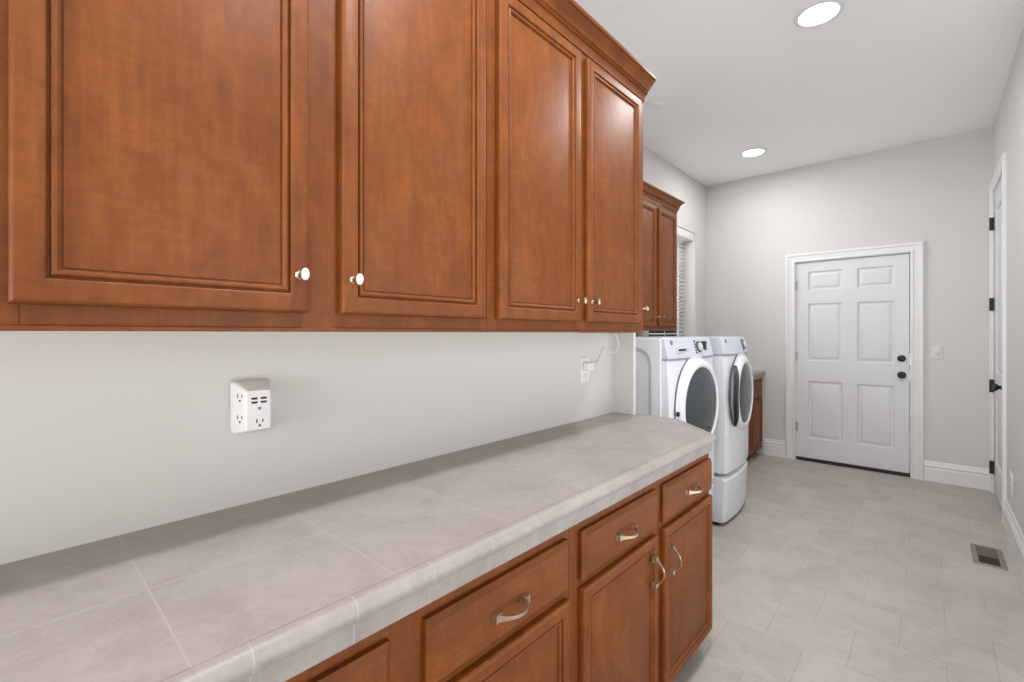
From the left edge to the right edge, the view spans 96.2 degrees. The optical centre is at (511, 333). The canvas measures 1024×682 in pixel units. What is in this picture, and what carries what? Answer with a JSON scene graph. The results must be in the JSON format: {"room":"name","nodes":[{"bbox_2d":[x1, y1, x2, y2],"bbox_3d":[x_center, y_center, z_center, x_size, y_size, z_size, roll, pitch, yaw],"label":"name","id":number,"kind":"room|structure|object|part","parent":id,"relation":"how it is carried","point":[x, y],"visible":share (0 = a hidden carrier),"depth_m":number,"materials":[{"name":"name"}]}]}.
{"room":"laundry room","nodes":[
{"label":"laundry room","id":0,"kind":"room"},
{"bbox_2d":[0,331,612,564],"bbox_3d":[-1.206,0.134,1.008,0.764,2.360,4.267,0,0,42],"label":"wall","id":1,"kind":"structure","parent":0,"point":[104,434],"depth_m":1.05,"materials":[{"name":"white paint"}]},
{"bbox_2d":[0,0,486,331],"bbox_3d":[-0.787,-0.486,0.634,0.357,0.966,1.858,0,0,42],"label":"upper cabinet","id":2,"kind":"object","parent":1,"relation":"attached to","point":[166,165],"visible":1,"depth_m":0.79,"materials":[{"name":"brown wood"}]},
{"bbox_3d":[-0.516,-0.493,0.729,0.020,0.908,0.383,0,0,42],"label":"door","id":3,"kind":"part","parent":2,"relation":"part of","materials":[{"name":"brown wood"}]},
{"bbox_3d":[-0.517,-0.493,0.729,0.006,0.802,0.277,0,0,42],"label":"door panel","id":4,"kind":"part","parent":2,"relation":"part of","materials":[{"name":"brown wood"}]},
{"bbox_3d":[-0.383,-0.108,0.840,0.028,0.015,0.015,0,0,42],"label":"knob","id":5,"kind":"part","parent":2,"relation":"part of","materials":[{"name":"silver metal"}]},
{"bbox_3d":[-0.311,-0.108,0.919,0.028,0.015,0.015,0,0,42],"label":"knob","id":6,"kind":"part","parent":2,"relation":"part of","materials":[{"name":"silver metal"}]},
{"bbox_3d":[-0.208,-0.493,1.067,0.020,0.908,0.402,0,0,42],"label":"door","id":7,"kind":"part","parent":2,"relation":"part of","materials":[{"name":"brown wood"}]},
{"bbox_3d":[-0.209,-0.493,1.068,0.006,0.802,0.296,0,0,42],"label":"door panel","id":8,"kind":"part","parent":2,"relation":"part of","materials":[{"name":"brown wood"}]},
{"bbox_2d":[230,379,271,433],"bbox_3d":[-0.597,0.170,1.065,0.058,0.120,0.082,0,0,42],"label":"adapter","id":9,"kind":"object","parent":1,"relation":"attached to","point":[250,400],"visible":1,"depth_m":1.04,"materials":[{"name":"white plastic"}]},
{"bbox_2d":[486,0,641,332],"bbox_3d":[0.139,-0.486,1.651,0.357,0.966,0.891,0,0,42],"label":"upper cabinet","id":10,"kind":"object","parent":1,"relation":"attached to","point":[564,136],"visible":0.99,"depth_m":1.44,"materials":[{"name":"brown wood"}]},
{"bbox_3d":[0.094,-0.493,1.400,0.020,0.908,0.395,0,0,42],"label":"door","id":11,"kind":"part","parent":10,"relation":"part of","materials":[{"name":"brown wood"}]},
{"bbox_3d":[0.094,-0.493,1.400,0.006,0.802,0.289,0,0,42],"label":"door panel","id":12,"kind":"part","parent":10,"relation":"part of","materials":[{"name":"brown wood"}]},
{"bbox_2d":[518,0,655,101],"bbox_3d":[-0.366,-1.011,1.080,0.329,0.091,3.085,0,0,42],"label":"crown molding","id":13,"kind":"structure","parent":10,"relation":"attached to","point":[568,18],"depth_m":1.59,"materials":[{"name":"brown wood"}]},
{"bbox_3d":[0.388,-0.493,1.723,0.020,0.908,0.395,0,0,42],"label":"door","id":14,"kind":"part","parent":10,"relation":"part of","materials":[{"name":"brown wood"}]},
{"bbox_3d":[0.388,-0.493,1.723,0.006,0.802,0.289,0,0,42],"label":"door panel","id":15,"kind":"part","parent":10,"relation":"part of","materials":[{"name":"brown wood"}]},
{"bbox_2d":[580,357,589,382],"bbox_3d":[0.340,0.169,2.133,0.006,0.116,0.072,0,0,42],"label":"wall outlet","id":16,"kind":"object","parent":1,"relation":"attached to","point":[584,375],"visible":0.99,"depth_m":2.12,"materials":[{"name":"white plastic"}]},
{"bbox_2d":[583,333,618,370],"bbox_3d":[0.428,0.084,2.194,0.047,0.174,0.258,0,0,42],"label":"power adapter","id":17,"kind":"object","parent":1,"relation":"attached to","point":[587,366],"visible":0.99,"depth_m":2.11,"materials":[{"name":"white plastic"}]},
{"bbox_3d":[0.438,0.071,2.216,0.216,0.147,0.042,0,0,-42],"label":"cord","id":18,"kind":"part","parent":17,"relation":"part of","materials":[{"name":"white plastic"}]},
{"bbox_2d":[579,100,648,332],"bbox_3d":[0.520,-0.486,2.109,0.304,0.966,0.300,0,0,42],"label":"upper cabinet","id":19,"kind":"object","parent":1,"relation":"attached to","point":[646,308],"visible":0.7,"depth_m":1.91,"materials":[{"name":"brown wood"}]},
{"bbox_2d":[613,333,635,414],"bbox_3d":[0.280,0.134,2.556,0.876,2.360,0.023,0,0,42],"label":"wall","id":20,"kind":"structure","parent":0,"point":[624,359],"depth_m":2.29,"materials":[{"name":"white paint"}]},
{"bbox_2d":[636,146,705,335],"bbox_3d":[-0.394,-0.207,2.616,0.200,3.042,7.739,0,0,42],"label":"wall","id":21,"kind":"structure","parent":0,"point":[691,216],"depth_m":5.18,"materials":[{"name":"white paint"}]},
{"bbox_2d":[643,197,676,330],"bbox_3d":[1.060,-0.536,3.785,0.374,1.030,0.825,0,0,42],"label":"upper cabinet","id":22,"kind":"object","parent":21,"relation":"attached to","point":[659,222],"visible":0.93,"depth_m":3.71,"materials":[{"name":"brown wood"}]},
{"bbox_3d":[1.030,-0.535,3.538,0.006,0.847,0.234,0,0,42],"label":"door panel","id":23,"kind":"part","parent":22,"relation":"part of","materials":[{"name":"brown wood"}]},
{"bbox_3d":[1.030,-0.535,3.538,0.020,0.953,0.340,0,0,42],"label":"door","id":24,"kind":"part","parent":22,"relation":"part of","materials":[{"name":"brown wood"}]},
{"bbox_2d":[643,180,684,212],"bbox_3d":[1.075,-1.099,3.804,0.370,0.091,0.874,0,0,42],"label":"crown molding","id":25,"kind":"structure","parent":22,"relation":"on","point":[651,192],"depth_m":3.71,"materials":[{"name":"brown wood"}]},
{"bbox_3d":[1.296,-0.535,3.830,0.020,0.953,0.340,0,0,42],"label":"door","id":26,"kind":"part","parent":22,"relation":"part of","materials":[{"name":"brown wood"}]},
{"bbox_3d":[1.296,-0.535,3.830,0.006,0.847,0.234,0,0,42],"label":"door panel","id":27,"kind":"part","parent":22,"relation":"part of","materials":[{"name":"brown wood"}]},
{"bbox_2d":[649,243,680,335],"bbox_3d":[1.537,-0.476,4.855,0.030,1.300,1.148,0,0,42],"label":"window","id":28,"kind":"structure","parent":21,"relation":"in","point":[678,312],"depth_m":5.24,"materials":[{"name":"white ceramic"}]},
{"bbox_3d":[1.537,-0.476,4.855,0.004,1.200,1.050,0,0,42],"label":"pane","id":29,"kind":"part","parent":28,"relation":"part of","materials":[{"name":"clear glass"}]},
{"bbox_2d":[649,226,693,335],"bbox_3d":[1.611,-0.478,4.791,0.144,1.296,1.134,0,0,42],"label":"window blind","id":30,"kind":"object","parent":28,"relation":"attached to","point":[683,236],"visible":0.27,"depth_m":5.13,"materials":[{"name":"white plastic"}]},
{"bbox_3d":[1.537,-0.476,4.855,0.030,1.300,1.148,0,0,42],"label":"frame","id":31,"kind":"part","parent":28,"relation":"part of","materials":[{"name":"white wood"}]},
{"bbox_2d":[574,0,1023,186],"bbox_3d":[0.546,-1.778,1.760,2.642,0.100,8.039,0,0,42],"label":"ceiling","id":32,"kind":"structure","parent":0,"point":[733,77],"depth_m":3.04,"materials":[{"name":"white paint"}]},
{"bbox_2d":[647,98,664,110],"bbox_3d":[1.079,-1.708,3.437,0.132,0.040,0.132,0,0,42],"label":"smoke detector","id":33,"kind":"object","parent":32,"relation":"attached to","point":[657,103],"visible":1,"depth_m":3.40,"materials":[{"name":"white plastic"}]},
{"bbox_2d":[740,147,766,156],"bbox_3d":[2.298,-1.722,4.376,0.232,0.012,0.232,0,0,42],"label":"recessed light","id":34,"kind":"object","parent":32,"relation":"in","point":[752,152],"visible":1,"depth_m":4.36,"materials":[{"name":"white ceramic"}]},
{"bbox_2d":[793,0,844,27],"bbox_3d":[1.654,-1.722,2.477,0.232,0.012,0.232,0,0,42],"label":"recessed light","id":35,"kind":"object","parent":32,"relation":"in","point":[820,12],"visible":1,"depth_m":2.46,"materials":[{"name":"white ceramic"}]},
{"bbox_2d":[673,453,1023,681],"bbox_3d":[0.546,1.364,1.760,2.642,0.100,8.039,0,0,42],"label":"floor","id":36,"kind":"structure","parent":0,"point":[823,572],"depth_m":2.39,"materials":[{"name":"tile"}]},
{"bbox_2d":[285,529,569,681],"bbox_3d":[-0.360,0.892,0.945,0.569,0.844,1.003,0,0,42],"label":"base cabinet","id":37,"kind":"object","parent":36,"relation":"on","point":[511,622],"visible":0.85,"depth_m":0.93,"materials":[{"name":"brown wood"}]},
{"bbox_3d":[-0.352,0.577,0.605,0.020,0.129,0.440,0,0,42],"label":"drawer","id":38,"kind":"part","parent":37,"relation":"part of","materials":[{"name":"brown wood"}]},
{"bbox_3d":[-0.008,0.577,0.983,0.020,0.129,0.436,0,0,42],"label":"drawer","id":39,"kind":"part","parent":37,"relation":"part of","materials":[{"name":"brown wood"}]},
{"bbox_3d":[-0.008,0.936,0.983,0.020,0.549,0.436,0,0,42],"label":"door","id":40,"kind":"part","parent":37,"relation":"part of","materials":[{"name":"brown wood"}]},
{"bbox_3d":[0.009,0.577,0.958,0.039,0.019,0.107,0,0,42],"label":"handle","id":41,"kind":"part","parent":37,"relation":"part of","materials":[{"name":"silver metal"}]},
{"bbox_3d":[-0.008,0.936,0.984,0.006,0.454,0.341,0,0,42],"label":"door panel","id":42,"kind":"part","parent":37,"relation":"part of","materials":[{"name":"brown wood"}]},
{"bbox_2d":[568,453,711,681],"bbox_3d":[0.314,0.892,1.686,0.569,0.844,0.998,0,0,42],"label":"base cabinet","id":43,"kind":"object","parent":36,"relation":"on","point":[640,566],"visible":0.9,"depth_m":1.44,"materials":[{"name":"brown wood"}]},
{"bbox_2d":[0,412,715,681],"bbox_3d":[-0.262,0.433,1.059,0.561,0.071,3.014,0,0,42],"label":"countertop","id":44,"kind":"structure","parent":43,"relation":"on","point":[271,589],"depth_m":0.82,"materials":[{"name":"tile"}]},
{"bbox_3d":[0.327,0.577,1.351,0.020,0.129,0.436,0,0,42],"label":"drawer","id":45,"kind":"part","parent":43,"relation":"part of","materials":[{"name":"brown wood"}]},
{"bbox_3d":[0.327,0.936,1.351,0.020,0.549,0.436,0,0,42],"label":"door","id":46,"kind":"part","parent":43,"relation":"part of","materials":[{"name":"brown wood"}]},
{"bbox_3d":[0.326,0.936,1.351,0.006,0.454,0.341,0,0,42],"label":"door panel","id":47,"kind":"part","parent":43,"relation":"part of","materials":[{"name":"brown wood"}]},
{"bbox_3d":[0.343,0.577,1.325,0.039,0.019,0.107,0,0,42],"label":"handle","id":48,"kind":"part","parent":43,"relation":"part of","materials":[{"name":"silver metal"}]},
{"bbox_3d":[0.469,0.765,1.463,0.039,0.101,0.019,0,0,42],"label":"handle","id":49,"kind":"part","parent":43,"relation":"part of","materials":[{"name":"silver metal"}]},
{"bbox_3d":[0.556,0.773,1.559,0.039,0.101,0.019,0,0,42],"label":"handle","id":50,"kind":"part","parent":43,"relation":"part of","materials":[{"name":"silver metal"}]},
{"bbox_3d":[0.663,0.577,1.720,0.020,0.129,0.452,0,0,42],"label":"drawer","id":51,"kind":"part","parent":43,"relation":"part of","materials":[{"name":"brown wood"}]},
{"bbox_3d":[0.663,0.936,1.720,0.020,0.549,0.452,0,0,42],"label":"door","id":52,"kind":"part","parent":43,"relation":"part of","materials":[{"name":"brown wood"}]},
{"bbox_3d":[0.663,0.936,1.721,0.006,0.454,0.357,0,0,42],"label":"door panel","id":53,"kind":"part","parent":43,"relation":"part of","materials":[{"name":"brown wood"}]},
{"bbox_3d":[0.680,0.577,1.695,0.039,0.019,0.107,0,0,42],"label":"handle","id":54,"kind":"part","parent":43,"relation":"part of","materials":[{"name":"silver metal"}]},
{"bbox_2d":[636,337,718,511],"bbox_3d":[0.827,0.669,3.018,0.879,1.290,0.733,0,0,42],"label":"washing machine","id":55,"kind":"object","parent":36,"relation":"on","point":[676,378],"visible":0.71,"depth_m":2.61,"materials":[{"name":"metal"}]},
{"bbox_3d":[0.546,0.485,2.790,0.752,0.914,0.018,0,0,42],"label":"panel","id":56,"kind":"part","parent":55,"relation":"part of","materials":[{"name":"metal"}]},
{"bbox_3d":[0.979,0.099,2.635,0.015,0.034,0.165,0,0,42],"label":"dispenser drawer","id":57,"kind":"part","parent":55,"relation":"part of","materials":[{"name":"white plastic"}]},
{"bbox_3d":[1.113,0.426,2.742,0.560,0.560,0.056,0,0,-45],"label":"porthole door","id":58,"kind":"part","parent":55,"relation":"part of","materials":[{"name":"plastic"}]},
{"bbox_3d":[1.128,0.426,2.727,0.454,0.454,0.038,0,0,-45],"label":"door glass","id":59,"kind":"part","parent":55,"relation":"part of","materials":[{"name":"grey glass"}]},
{"bbox_2d":[636,336,752,524],"bbox_3d":[1.351,0.669,3.580,0.898,1.290,0.682,0,0,39],"label":"dryer","id":60,"kind":"object","parent":36,"relation":"on","point":[732,369],"visible":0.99,"depth_m":3.13,"materials":[{"name":"metal"}]},
{"bbox_3d":[1.664,0.426,3.316,0.056,0.536,0.536,0,0,39],"label":"porthole door","id":61,"kind":"part","parent":60,"relation":"part of","materials":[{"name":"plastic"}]},
{"bbox_3d":[1.681,0.426,3.303,0.038,0.430,0.430,0,0,39],"label":"door glass","id":62,"kind":"part","parent":60,"relation":"part of","materials":[{"name":"grey glass"}]},
{"bbox_2d":[746,378,761,459],"bbox_3d":[2.029,0.895,4.667,0.620,0.838,1.435,0,0,42],"label":"base cabinet","id":63,"kind":"object","parent":36,"relation":"on","point":[755,423],"visible":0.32,"depth_m":4.79,"materials":[{"name":"brown wood"}]},
{"bbox_3d":[2.269,0.945,4.486,0.020,0.507,0.430,0,0,42],"label":"door","id":64,"kind":"part","parent":63,"relation":"part of","materials":[{"name":"brown wood"}]},
{"bbox_3d":[2.569,0.945,4.815,0.020,0.507,0.360,0,0,42],"label":"door","id":65,"kind":"part","parent":63,"relation":"part of","materials":[{"name":"brown wood"}]},
{"bbox_3d":[2.569,0.590,4.815,0.020,0.152,0.360,0,0,42],"label":"drawer","id":66,"kind":"part","parent":63,"relation":"part of","materials":[{"name":"brown wood"}]},
{"bbox_3d":[2.568,0.945,4.816,0.006,0.412,0.265,0,0,42],"label":"door panel","id":67,"kind":"part","parent":63,"relation":"part of","materials":[{"name":"brown wood"}]},
{"bbox_2d":[752,370,765,379],"bbox_3d":[2.035,0.440,4.664,0.634,0.070,1.438,0,0,42],"label":"countertop","id":68,"kind":"structure","parent":63,"relation":"on","point":[756,374],"depth_m":4.82,"materials":[{"name":"tile"}]},
{"bbox_2d":[970,543,1008,570],"bbox_3d":[2.804,1.310,2.704,0.137,0.006,0.330,0,0,42],"label":"floor vent","id":69,"kind":"object","parent":36,"relation":"in","point":[983,555],"visible":1,"depth_m":2.69,"materials":[{"name":"brown metal"}]},
{"bbox_3d":[2.846,1.312,2.750,0.087,0.003,0.155,0,0,42],"label":"damper plate","id":70,"kind":"part","parent":69,"relation":"part of","materials":[{"name":"brown metal"}]},
{"bbox_2d":[706,127,992,468],"bbox_3d":[3.195,-0.207,4.670,2.642,3.042,0.130,0,0,42],"label":"wall","id":71,"kind":"structure","parent":0,"point":[935,192],"depth_m":4.30,"materials":[{"name":"white paint"}]},
{"bbox_2d":[764,438,784,457],"bbox_3d":[2.813,1.225,4.917,0.202,0.178,0.017,0,0,42],"label":"baseboard","id":72,"kind":"structure","parent":71,"relation":"attached to","point":[772,447],"depth_m":4.91,"materials":[{"name":"white wood"}]},
{"bbox_2d":[795,252,910,477],"bbox_3d":[3.318,0.287,4.516,0.916,2.053,0.180,0,0,42],"label":"door","id":73,"kind":"structure","parent":71,"relation":"in","point":[852,314],"depth_m":4.48,"materials":[{"name":"white wood"}]},
{"bbox_3d":[3.571,0.384,4.209,0.064,0.064,0.067,0,0,42],"label":"knob","id":74,"kind":"part","parent":73,"relation":"part of","materials":[{"name":"black metal"}]},
{"bbox_2d":[785,241,923,479],"bbox_3d":[3.289,0.243,4.481,1.088,2.141,0.021,0,0,42],"label":"trim","id":75,"kind":"structure","parent":71,"relation":"attached to","point":[916,249],"depth_m":4.17,"materials":[{"name":"white wood"}]},
{"bbox_2d":[931,346,941,358],"bbox_3d":[3.756,0.165,4.063,0.072,0.114,0.010,0,0,42],"label":"light switch","id":76,"kind":"object","parent":71,"relation":"attached to","point":[936,351],"visible":1,"depth_m":4.06,"materials":[{"name":"beige plastic"}]},
{"bbox_2d":[924,460,989,490],"bbox_3d":[3.852,1.225,3.971,0.428,0.178,0.017,0,0,42],"label":"baseboard","id":77,"kind":"structure","parent":71,"relation":"attached to","point":[940,472],"depth_m":3.96,"materials":[{"name":"white wood"}]},
{"bbox_2d":[993,27,1023,534],"bbox_3d":[1.460,-0.207,0.928,0.130,3.042,7.739,0,0,42],"label":"wall","id":78,"kind":"structure","parent":0,"point":[1008,127],"depth_m":2.83,"materials":[{"name":"white paint"}]},
{"bbox_2d":[989,177,1001,508],"bbox_3d":[3.748,0.079,3.485,0.178,2.470,0.800,0,0,42],"label":"door","id":79,"kind":"structure","parent":78,"relation":"in","point":[995,223],"depth_m":3.62,"materials":[{"name":"white wood"}]},
{"bbox_3d":[3.504,0.389,3.308,0.054,0.066,0.066,0,0,42],"label":"knob","id":80,"kind":"part","parent":79,"relation":"part of","materials":[{"name":"black metal"}]},
{"bbox_2d":[989,152,1006,523],"bbox_3d":[3.696,0.035,3.498,0.021,2.558,0.926,0,0,42],"label":"trim","id":81,"kind":"structure","parent":78,"relation":"attached to","point":[1001,170],"depth_m":3.17,"materials":[{"name":"white wood"}]},
{"bbox_2d":[1010,471,1012,497],"bbox_3d":[3.196,0.964,2.939,0.008,0.150,0.100,0,0,42],"label":"wall outlet","id":82,"kind":"object","parent":78,"relation":"attached to","point":[1011,473],"visible":1,"depth_m":2.91,"materials":[{"name":"white plastic"}]},
{"bbox_2d":[1003,499,1023,577],"bbox_3d":[2.945,1.225,2.669,0.017,0.178,1.312,0,0,42],"label":"baseboard","id":83,"kind":"structure","parent":78,"relation":"attached to","point":[1015,535],"depth_m":2.76,"materials":[{"name":"white wood"}]}
]}

